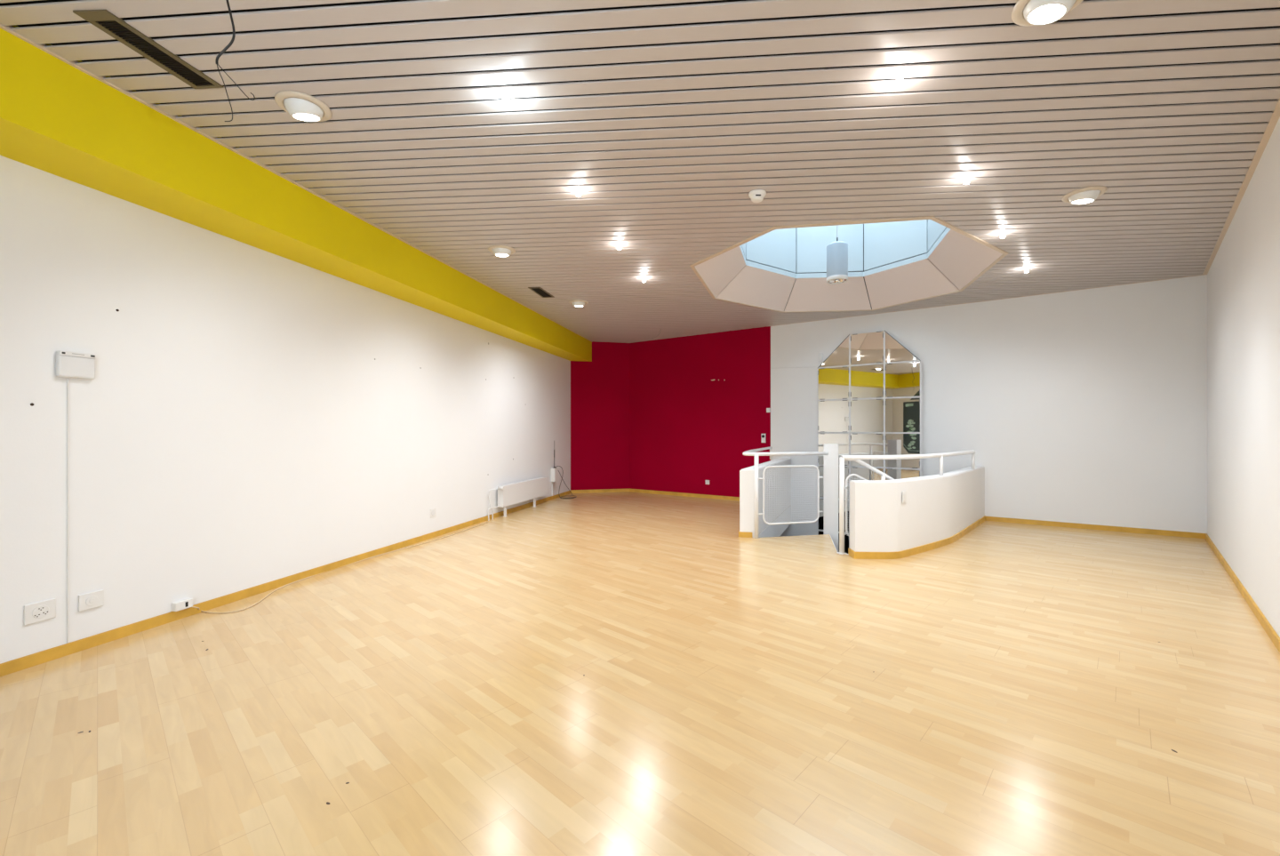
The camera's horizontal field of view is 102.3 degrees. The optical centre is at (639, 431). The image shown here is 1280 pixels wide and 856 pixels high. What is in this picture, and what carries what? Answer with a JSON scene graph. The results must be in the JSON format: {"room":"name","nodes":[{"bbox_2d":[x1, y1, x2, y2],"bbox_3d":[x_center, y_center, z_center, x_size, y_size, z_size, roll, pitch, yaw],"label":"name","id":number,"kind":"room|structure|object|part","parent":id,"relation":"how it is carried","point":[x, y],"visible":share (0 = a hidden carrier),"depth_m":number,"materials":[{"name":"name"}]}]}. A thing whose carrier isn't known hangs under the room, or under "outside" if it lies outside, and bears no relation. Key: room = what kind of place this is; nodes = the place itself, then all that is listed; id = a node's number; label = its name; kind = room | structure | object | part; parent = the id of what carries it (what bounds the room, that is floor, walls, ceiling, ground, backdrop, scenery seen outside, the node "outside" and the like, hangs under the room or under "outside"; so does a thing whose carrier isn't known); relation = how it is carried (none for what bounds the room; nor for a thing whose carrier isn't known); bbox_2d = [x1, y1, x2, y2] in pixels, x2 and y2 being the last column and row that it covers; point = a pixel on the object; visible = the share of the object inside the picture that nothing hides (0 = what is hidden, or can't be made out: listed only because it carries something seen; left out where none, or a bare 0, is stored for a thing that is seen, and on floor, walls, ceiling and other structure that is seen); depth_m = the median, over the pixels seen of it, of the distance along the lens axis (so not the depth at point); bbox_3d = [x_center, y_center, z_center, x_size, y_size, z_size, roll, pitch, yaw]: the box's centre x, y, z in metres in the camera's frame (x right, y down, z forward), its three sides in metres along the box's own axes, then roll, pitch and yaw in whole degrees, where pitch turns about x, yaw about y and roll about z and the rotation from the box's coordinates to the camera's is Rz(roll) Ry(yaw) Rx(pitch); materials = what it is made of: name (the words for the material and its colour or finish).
{"room":"empty commercial space","nodes":[
{"label":"empty commercial space","id":0,"kind":"room"},
{"bbox_2d":[0,155,570,663],"bbox_3d":[-2.748,-0.420,5.712,0.140,3.440,10.445,0,0,14],"label":"wall","id":1,"kind":"structure","parent":0,"point":[238,426],"depth_m":3.75,"materials":[{"name":"white paint"}]},
{"bbox_2d":[24,598,55,625],"bbox_3d":[-3.355,1.010,2.885,0.016,0.112,0.130,0,0,14],"label":"wall outlet","id":2,"kind":"object","parent":1,"relation":"attached to","point":[42,611],"visible":1,"depth_m":2.88,"materials":[{"name":"white plastic"}]},
{"bbox_2d":[55,350,95,379],"bbox_3d":[-3.308,-0.387,3.025,0.042,0.150,0.168,0,0,14],"label":"control box","id":3,"kind":"object","parent":1,"relation":"attached to","point":[68,364],"visible":1,"depth_m":3.01,"materials":[{"name":"white plastic"}]},
{"bbox_2d":[78,589,103,611],"bbox_3d":[-3.301,1.019,3.101,0.020,0.098,0.118,0,0,14],"label":"wall outlet","id":4,"kind":"object","parent":1,"relation":"attached to","point":[91,600],"visible":1,"depth_m":3.09,"materials":[{"name":"white plastic"}]},
{"bbox_2d":[0,490,571,676],"bbox_3d":[-2.672,1.267,5.693,0.016,0.066,10.445,0,0,14],"label":"baseboard","id":5,"kind":"structure","parent":1,"relation":"attached to","point":[7,668],"depth_m":3.71,"materials":[{"name":"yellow wood"}]},
{"bbox_2d":[171,598,192,611],"bbox_3d":[-3.172,1.204,3.577,0.044,0.060,0.112,0,0,14],"label":"cable box","id":6,"kind":"object","parent":5,"relation":"on","point":[181,604],"visible":1,"depth_m":3.56,"materials":[{"name":"white plastic"}]},
{"bbox_2d":[0,24,591,361],"bbox_3d":[-1.976,-1.700,5.630,1.400,0.470,10.650,0,0,14],"label":"beam","id":7,"kind":"structure","parent":1,"relation":"attached to","point":[57,118],"depth_m":3.37,"materials":[{"name":"yellow paint"}]},
{"bbox_2d":[430,507,435,518],"bbox_3d":[-2.528,1.000,6.303,0.011,0.110,0.110,0,0,14],"label":"cover plate","id":8,"kind":"object","parent":1,"relation":"attached to","point":[432,510],"visible":1,"depth_m":6.29,"materials":[{"name":"white plastic"}]},
{"bbox_2d":[552,481,553,495],"bbox_3d":[-1.663,1.099,9.849,0.018,0.269,0.052,0,0,14],"label":"duct","id":9,"kind":"object","parent":1,"relation":"attached to","point":[552,482],"visible":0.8,"depth_m":9.83,"materials":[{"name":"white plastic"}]},
{"bbox_2d":[551,449,558,481],"bbox_3d":[-1.628,0.573,9.830,0.095,0.785,0.154,0,0,14],"label":"box","id":10,"kind":"object","parent":1,"relation":"attached to","point":[554,470],"visible":1,"depth_m":9.76,"materials":[{"name":"white plastic"}]},
{"bbox_2d":[0,24,592,342],"bbox_3d":[-2.166,-1.896,5.896,0.018,0.028,10.222,0,0,13],"label":"trim","id":11,"kind":"structure","parent":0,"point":[7,28],"depth_m":3.27,"materials":[{"name":"beige"}]},
{"bbox_2d":[570,341,629,489],"bbox_3d":[-0.855,-0.420,10.988,1.256,3.440,0.140,0,0,-14],"label":"wall","id":12,"kind":"structure","parent":0,"point":[600,387],"depth_m":10.93,"materials":[{"name":"paint"}]},
{"bbox_2d":[570,488,629,493],"bbox_3d":[-0.837,1.267,10.912,1.256,0.066,0.016,0,0,-14],"label":"baseboard","id":13,"kind":"structure","parent":12,"relation":"attached to","point":[603,490],"depth_m":10.90,"materials":[{"name":"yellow wood"}]},
{"bbox_2d":[0,491,1279,855],"bbox_3d":[-0.153,1.410,4.310,9.412,0.220,11.090,0,0,34],"label":"floor","id":14,"kind":"structure","parent":0,"point":[1022,696],"depth_m":2.44,"materials":[{"name":"brown wood"}]},
{"bbox_2d":[191,521,487,613],"bbox_3d":[-2.590,1.263,5.450,0.269,0.071,3.832,0,0,14],"label":"cable","id":15,"kind":"object","parent":14,"relation":"on","point":[486,522],"visible":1,"depth_m":4.44,"materials":[{"name":"beige plastic"}]},
{"bbox_2d":[488,476,549,520],"bbox_3d":[-1.931,1.062,8.437,0.127,0.476,1.984,0,0,13],"label":"radiator","id":16,"kind":"object","parent":14,"relation":"on","point":[508,494],"visible":1,"depth_m":8.32,"materials":[{"name":"white metal"}]},
{"bbox_3d":[-1.937,0.988,8.586,0.020,0.325,1.698,0,0,14],"label":"panel","id":17,"kind":"part","parent":16,"relation":"part of","materials":[{"name":"white metal"}]},
{"bbox_2d":[499,476,545,486],"bbox_3d":[-1.901,0.836,8.579,0.055,0.019,1.640,0,0,14],"label":"grille","id":18,"kind":"object","parent":16,"relation":"attached to","point":[543,478],"depth_m":8.54,"materials":[{"name":"white metal"}]},
{"bbox_3d":[-1.865,0.988,8.568,0.020,0.325,1.698,0,0,14],"label":"panel","id":19,"kind":"part","parent":16,"relation":"part of","materials":[{"name":"white metal"}]},
{"bbox_2d":[555,465,576,498],"bbox_3d":[-1.392,0.987,10.140,0.328,0.622,0.678,0,0,14],"label":"cable","id":20,"kind":"object","parent":14,"relation":"on","point":[556,466],"visible":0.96,"depth_m":10.07,"materials":[{"name":"black plastic"}]},
{"bbox_2d":[742,446,828,538],"bbox_3d":[1.818,0.779,7.489,1.094,1.042,2.505,0,0,0],"label":"railing","id":21,"kind":"object","parent":14,"relation":"on","point":[750,452],"visible":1,"depth_m":6.35,"materials":[{"name":"white metal"}]},
{"bbox_3d":[1.415,0.790,6.262,0.052,1.020,0.052,0,0,0],"label":"post","id":22,"kind":"part","parent":21,"relation":"part of","materials":[{"name":"white metal"}]},
{"bbox_3d":[1.818,0.280,7.494,1.094,0.043,2.469,0,0,0],"label":"handrail","id":23,"kind":"part","parent":21,"relation":"part of","materials":[{"name":"white metal"}]},
{"bbox_3d":[1.871,0.785,6.368,0.769,0.724,0.024,0,0,-13],"label":"panel frame","id":24,"kind":"part","parent":21,"relation":"part of","materials":[{"name":"white metal"}]},
{"bbox_2d":[836,449,975,554],"bbox_3d":[3.395,0.778,6.086,2.878,1.044,0.378,0,0,-32],"label":"railing","id":25,"kind":"object","parent":14,"relation":"on","point":[940,456],"visible":0.99,"depth_m":5.46,"materials":[{"name":"white metal"}]},
{"bbox_3d":[2.139,0.790,5.464,0.053,1.020,0.053,0,0,0],"label":"post","id":26,"kind":"part","parent":25,"relation":"part of","materials":[{"name":"white metal"}]},
{"bbox_3d":[3.412,0.280,6.091,2.846,0.049,0.362,0,0,-33],"label":"handrail","id":27,"kind":"part","parent":25,"relation":"part of","materials":[{"name":"white metal"}]},
{"bbox_3d":[3.500,0.400,5.990,0.036,0.240,0.036,0,0,0],"label":"post","id":28,"kind":"part","parent":25,"relation":"part of","materials":[{"name":"white metal"}]},
{"bbox_3d":[4.510,0.400,6.980,0.036,0.240,0.036,0,0,0],"label":"post","id":29,"kind":"part","parent":25,"relation":"part of","materials":[{"name":"white metal"}]},
{"bbox_2d":[0,0,1279,343],"bbox_3d":[-0.029,-1.895,4.226,9.111,0.009,11.090,0,0,34],"label":"ceiling","id":30,"kind":"structure","parent":0,"point":[1091,252],"depth_m":3.18,"materials":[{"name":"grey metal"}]},
{"bbox_2d":[72,9,223,88],"bbox_3d":[-2.416,-1.889,2.571,0.163,0.013,0.550,0,0,11],"label":"ceiling vent","id":31,"kind":"object","parent":30,"relation":"in","point":[114,26],"visible":1,"depth_m":2.54,"materials":[{"name":"brown metal"}]},
{"bbox_2d":[215,0,255,121],"bbox_3d":[-1.592,-1.569,2.024,0.182,0.702,0.033,0,0,14],"label":"wires","id":32,"kind":"object","parent":30,"relation":"hanging from","point":[229,44],"visible":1,"depth_m":2.03,"materials":[{"name":"black"}]},
{"bbox_2d":[274,90,331,121],"bbox_3d":[-1.955,-1.880,3.000,0.280,0.126,0.280,0,0,0],"label":"ceiling spotlight","id":33,"kind":"object","parent":30,"relation":"attached to","point":[300,106],"visible":1,"depth_m":2.94,"materials":[{"name":"beige metal"}]},
{"bbox_2d":[488,244,515,256],"bbox_3d":[-1.440,-1.876,5.370,0.280,0.106,0.280,0,0,0],"label":"ceiling spotlight","id":34,"kind":"object","parent":30,"relation":"attached to","point":[500,251],"visible":0.98,"depth_m":5.30,"materials":[{"name":"beige metal"}]},
{"bbox_2d":[501,89,510,104],"bbox_3d":[-0.750,-1.865,2.880,0.048,0.073,0.048,0,0,0],"label":"bulb","id":35,"kind":"object","parent":30,"relation":"attached to","point":[505,99],"visible":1,"depth_m":2.87,"materials":[{"name":"white glass"}]},
{"bbox_3d":[-0.750,-1.855,2.880,0.042,0.053,0.042,0,0,0],"label":"glass bulb","id":36,"kind":"part","parent":35,"relation":"part of","materials":[{"name":"white glass"}]},
{"bbox_2d":[528,287,554,297],"bbox_3d":[-1.336,-1.889,7.013,0.173,0.013,0.534,0,0,11],"label":"ceiling vent","id":37,"kind":"object","parent":30,"relation":"in","point":[539,291],"visible":1,"depth_m":7.02,"materials":[{"name":"brown metal"}]},
{"bbox_2d":[575,187,581,196],"bbox_3d":[-0.480,-1.865,4.020,0.048,0.073,0.048,0,0,0],"label":"bulb","id":38,"kind":"object","parent":30,"relation":"attached to","point":[578,193],"visible":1,"depth_m":4.01,"materials":[{"name":"white glass"}]},
{"bbox_3d":[-0.480,-1.855,4.020,0.042,0.053,0.042,0,0,0],"label":"glass bulb","id":39,"kind":"part","parent":38,"relation":"part of","materials":[{"name":"white glass"}]},
{"bbox_2d":[568,299,588,306],"bbox_3d":[-0.900,-1.876,7.560,0.280,0.106,0.280,0,0,0],"label":"ceiling spotlight","id":40,"kind":"object","parent":30,"relation":"attached to","point":[576,302],"visible":0.95,"depth_m":7.49,"materials":[{"name":"beige metal"}]},
{"bbox_2d":[616,242,621,249],"bbox_3d":[-0.210,-1.865,5.200,0.048,0.073,0.048,0,0,0],"label":"bulb","id":41,"kind":"object","parent":30,"relation":"attached to","point":[619,247],"visible":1,"depth_m":5.19,"materials":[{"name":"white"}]},
{"bbox_2d":[748,189,766,202],"bbox_3d":[0.930,-1.858,4.090,0.136,0.064,0.136,0,0,0],"label":"smoke detector","id":42,"kind":"object","parent":30,"relation":"attached to","point":[756,196],"visible":1,"depth_m":4.05,"materials":[{"name":"white plastic"}]},
{"bbox_2d":[689,216,1008,312],"bbox_3d":[2.455,-2.898,6.381,3.854,2.037,3.175,0,0,-35],"label":"skylight","id":43,"kind":"object","parent":30,"relation":"attached to","point":[892,262],"visible":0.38,"depth_m":7.33,"materials":[{"name":"beige paint"}]},
{"bbox_3d":[1.046,-2.087,6.535,0.459,0.397,1.474,0,0,18],"label":"sloping panel","id":44,"kind":"part","parent":43,"relation":"part of","materials":[{"name":"beige paint"}]},
{"bbox_3d":[1.280,-2.860,6.546,0.020,1.180,1.070,0,0,18],"label":"shaft panel","id":45,"kind":"part","parent":43,"relation":"part of","materials":[{"name":"blue"}]},
{"bbox_3d":[1.790,-2.087,7.558,1.460,0.397,0.444,0,0,-35],"label":"sloping panel","id":46,"kind":"part","parent":43,"relation":"part of","materials":[{"name":"beige paint"}]},
{"bbox_3d":[1.882,-2.860,7.364,1.060,1.180,0.020,0,0,-35],"label":"shaft panel","id":47,"kind":"part","parent":43,"relation":"part of","materials":[{"name":"blue"}]},
{"bbox_3d":[2.919,-2.087,7.852,1.326,0.398,0.497,0,0,5],"label":"sloping panel","id":48,"kind":"part","parent":43,"relation":"part of","materials":[{"name":"beige paint"}]},
{"bbox_3d":[2.803,-2.860,7.623,0.963,1.180,0.020,0,0,5],"label":"shaft panel","id":49,"kind":"part","parent":43,"relation":"part of","materials":[{"name":"blue"}]},
{"bbox_2d":[826,237,847,284],"bbox_3d":[2.446,-2.870,6.394,0.252,2.060,0.252,0,0,0],"label":"pendant lamp","id":50,"kind":"object","parent":43,"relation":"hanging from","point":[836,252],"visible":0.99,"depth_m":6.29,"materials":[{"name":"white metal"}]},
{"bbox_3d":[3.538,-2.860,7.178,0.020,1.180,0.934,0,0,-32],"label":"shaft panel","id":51,"kind":"part","parent":43,"relation":"part of","materials":[{"name":"blue"}]},
{"bbox_3d":[3.736,-2.087,7.341,0.529,0.398,1.285,0,0,-32],"label":"sloping panel","id":52,"kind":"part","parent":43,"relation":"part of","materials":[{"name":"beige paint"}]},
{"bbox_3d":[3.634,-2.860,6.254,0.020,1.180,1.083,0,0,16],"label":"shaft panel","id":53,"kind":"part","parent":43,"relation":"part of","materials":[{"name":"grey paint"}]},
{"bbox_3d":[3.870,-2.087,6.265,0.468,0.397,1.492,0,0,16],"label":"sloping panel","id":54,"kind":"part","parent":43,"relation":"part of","materials":[{"name":"beige paint"}]},
{"bbox_2d":[895,72,904,87],"bbox_3d":[1.380,-1.865,2.740,0.048,0.073,0.048,0,0,0],"label":"bulb","id":55,"kind":"object","parent":30,"relation":"attached to","point":[900,82],"visible":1,"depth_m":2.73,"materials":[{"name":"white glass"}]},
{"bbox_3d":[1.380,-1.855,2.740,0.042,0.053,0.042,0,0,0],"label":"glass bulb","id":56,"kind":"part","parent":55,"relation":"part of","materials":[{"name":"white glass"}]},
{"bbox_2d":[962,174,970,184],"bbox_3d":[2.420,-1.865,3.820,0.048,0.073,0.048,0,0,0],"label":"bulb","id":57,"kind":"object","parent":30,"relation":"attached to","point":[966,180],"visible":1,"depth_m":3.81,"materials":[{"name":"white glass"}]},
{"bbox_3d":[2.420,-1.855,3.820,0.042,0.053,0.042,0,0,0],"label":"glass bulb","id":58,"kind":"part","parent":57,"relation":"part of","materials":[{"name":"white glass"}]},
{"bbox_2d":[1000,231,1005,238],"bbox_3d":[3.440,-1.865,4.890,0.048,0.073,0.048,0,0,0],"label":"bulb","id":59,"kind":"object","parent":30,"relation":"attached to","point":[1003,236],"visible":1,"depth_m":4.88,"materials":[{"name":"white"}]},
{"bbox_2d":[1011,0,1083,26],"bbox_3d":[1.800,-1.879,2.260,0.280,0.120,0.280,0,0,0],"label":"ceiling spotlight","id":60,"kind":"object","parent":30,"relation":"attached to","point":[1025,12],"visible":1,"depth_m":2.26,"materials":[{"name":"beige metal"}]},
{"bbox_2d":[1061,185,1107,204],"bbox_3d":[3.540,-1.878,4.110,0.280,0.113,0.280,0,0,0],"label":"ceiling spotlight","id":61,"kind":"object","parent":30,"relation":"attached to","point":[1089,194],"visible":0.99,"depth_m":4.05,"materials":[{"name":"beige metal"}]},
{"bbox_2d":[629,326,770,496],"bbox_3d":[1.101,-0.420,10.232,3.141,3.440,0.140,0,0,35],"label":"wall","id":62,"kind":"structure","parent":0,"point":[688,428],"depth_m":10.11,"materials":[{"name":"paint"}]},
{"bbox_2d":[629,488,739,500],"bbox_3d":[1.057,1.267,10.168,3.141,0.066,0.016,0,0,35],"label":"baseboard","id":63,"kind":"structure","parent":62,"relation":"attached to","point":[630,490],"depth_m":10.25,"materials":[{"name":"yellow wood"}]},
{"bbox_2d":[760,433,765,442],"bbox_3d":[2.236,0.129,9.339,0.075,0.165,0.037,0,0,35],"label":"thermostat","id":64,"kind":"object","parent":62,"relation":"attached to","point":[763,436],"visible":1,"depth_m":9.33,"materials":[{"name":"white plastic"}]},
{"bbox_2d":[738,457,791,537],"bbox_3d":[1.936,0.885,7.713,0.193,0.830,3.138,0,0,24],"label":"wall","id":65,"kind":"structure","parent":0,"point":[747,476],"depth_m":6.66,"materials":[{"name":"white paint"}]},
{"bbox_3d":[1.920,1.267,7.710,0.166,0.066,3.118,0,0,24],"label":"baseboard","id":66,"kind":"part","parent":65,"relation":"part of","materials":[{"name":"brown wood"}]},
{"bbox_2d":[758,504,837,551],"bbox_3d":[2.816,1.462,6.982,2.756,0.317,3.307,0,0,34],"label":"wall","id":67,"kind":"structure","parent":0,"point":[772,530],"depth_m":7.82,"materials":[{"name":"white paint"}]},
{"bbox_2d":[848,466,985,559],"bbox_3d":[3.655,0.907,6.304,3.622,0.785,0.465,0,0,-39],"label":"wall","id":68,"kind":"structure","parent":0,"point":[938,511],"depth_m":5.45,"materials":[{"name":"white paint"}]},
{"bbox_2d":[902,490,906,503],"bbox_3d":[2.725,0.678,5.313,0.085,0.120,0.012,0,0,-36],"label":"switch plate","id":69,"kind":"object","parent":68,"relation":"attached to","point":[904,493],"visible":1,"depth_m":5.30,"materials":[{"name":"white plastic"}]},
{"bbox_3d":[3.682,1.265,6.262,3.620,0.070,0.415,0,0,-36],"label":"baseboard","id":70,"kind":"part","parent":68,"relation":"part of","materials":[{"name":"brown wood"}]},
{"bbox_2d":[770,274,1207,536],"bbox_3d":[4.635,1.030,7.808,5.435,6.340,0.212,0,0,35],"label":"wall","id":71,"kind":"structure","parent":0,"point":[1096,398],"depth_m":7.03,"materials":[{"name":"white paint"}]},
{"bbox_2d":[771,366,815,368],"bbox_3d":[2.689,-1.115,9.047,0.780,0.040,0.011,0,0,34],"label":"cable trunking","id":72,"kind":"object","parent":71,"relation":"attached to","point":[812,366],"visible":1,"depth_m":9.03,"materials":[{"name":"white plastic"}]},
{"bbox_2d":[816,329,921,553],"bbox_3d":[3.666,0.322,8.348,1.586,3.861,0.014,0,0,36],"label":"wall mirror","id":73,"kind":"object","parent":71,"relation":"attached to","point":[879,425],"visible":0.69,"depth_m":8.33,"materials":[{"name":"clear glass"}]},
{"bbox_2d":[772,300,984,326],"bbox_3d":[3.680,-1.899,8.385,3.203,0.023,0.012,0,0,34],"label":"trim","id":74,"kind":"structure","parent":71,"relation":"attached to","point":[983,300],"depth_m":8.27,"materials":[{"name":"beige wood"}]},
{"bbox_2d":[984,274,1202,301],"bbox_3d":[5.924,-1.899,6.855,2.229,0.023,0.012,0,0,35],"label":"trim","id":75,"kind":"structure","parent":71,"relation":"attached to","point":[1200,275],"depth_m":6.82,"materials":[{"name":"beige wood"}]},
{"bbox_2d":[985,516,1205,538],"bbox_3d":[5.923,1.267,6.853,2.229,0.066,0.016,0,0,35],"label":"baseboard","id":76,"kind":"structure","parent":71,"relation":"attached to","point":[1187,534],"depth_m":6.76,"materials":[{"name":"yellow wood"}]},
{"bbox_2d":[1207,117,1279,637],"bbox_3d":[3.555,-0.420,2.698,0.140,3.440,9.832,0,0,44],"label":"wall","id":77,"kind":"structure","parent":0,"point":[1244,275],"depth_m":3.88,"materials":[{"name":"white paint"}]},
{"bbox_2d":[1202,97,1279,275],"bbox_3d":[3.457,-1.898,2.722,0.035,0.024,9.732,0,0,44],"label":"trim","id":78,"kind":"structure","parent":77,"relation":"attached to","point":[1276,115],"depth_m":3.82,"materials":[{"name":"beige wood"}]},
{"bbox_2d":[1205,533,1279,653],"bbox_3d":[3.464,1.267,2.716,0.016,0.066,9.732,0,0,44],"label":"baseboard","id":79,"kind":"structure","parent":77,"relation":"attached to","point":[1264,622],"depth_m":3.84,"materials":[{"name":"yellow wood"}]},
{"bbox_3d":[2.900,4.250,7.500,5.000,0.100,5.000,0,0,0],"label":"floor","id":80,"kind":"structure","parent":0,"visible":0},
{"bbox_2d":[823,443,838,551],"bbox_3d":[2.455,2.183,6.630,0.178,4.033,0.178,0,0,20],"label":"newel post","id":81,"kind":"object","parent":80,"relation":"on","point":[830,461],"visible":0.44,"depth_m":6.54,"materials":[{"name":"white paint"}]},
{"bbox_3d":[2.680,2.860,7.614,4.519,2.680,4.572,0,0,0],"label":"stairwell","id":82,"kind":"object","parent":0,"visible":0},
{"bbox_2d":[840,456,893,537],"bbox_3d":[2.905,1.767,6.490,1.228,2.976,2.270,0,0,9],"label":"stair railing","id":83,"kind":"object","parent":82,"relation":"attached to","point":[883,475],"visible":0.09,"depth_m":5.54,"materials":[{"name":"white metal"}]},
{"bbox_3d":[2.619,0.987,5.580,0.821,1.061,0.100,0,0,-10],"label":"panel frame","id":84,"kind":"part","parent":83,"relation":"part of","materials":[{"name":"white metal"}]},
{"bbox_3d":[2.914,1.242,6.530,1.223,1.926,2.191,0,0,8],"label":"handrail","id":85,"kind":"part","parent":83,"relation":"part of","materials":[{"name":"white metal"}]}
]}

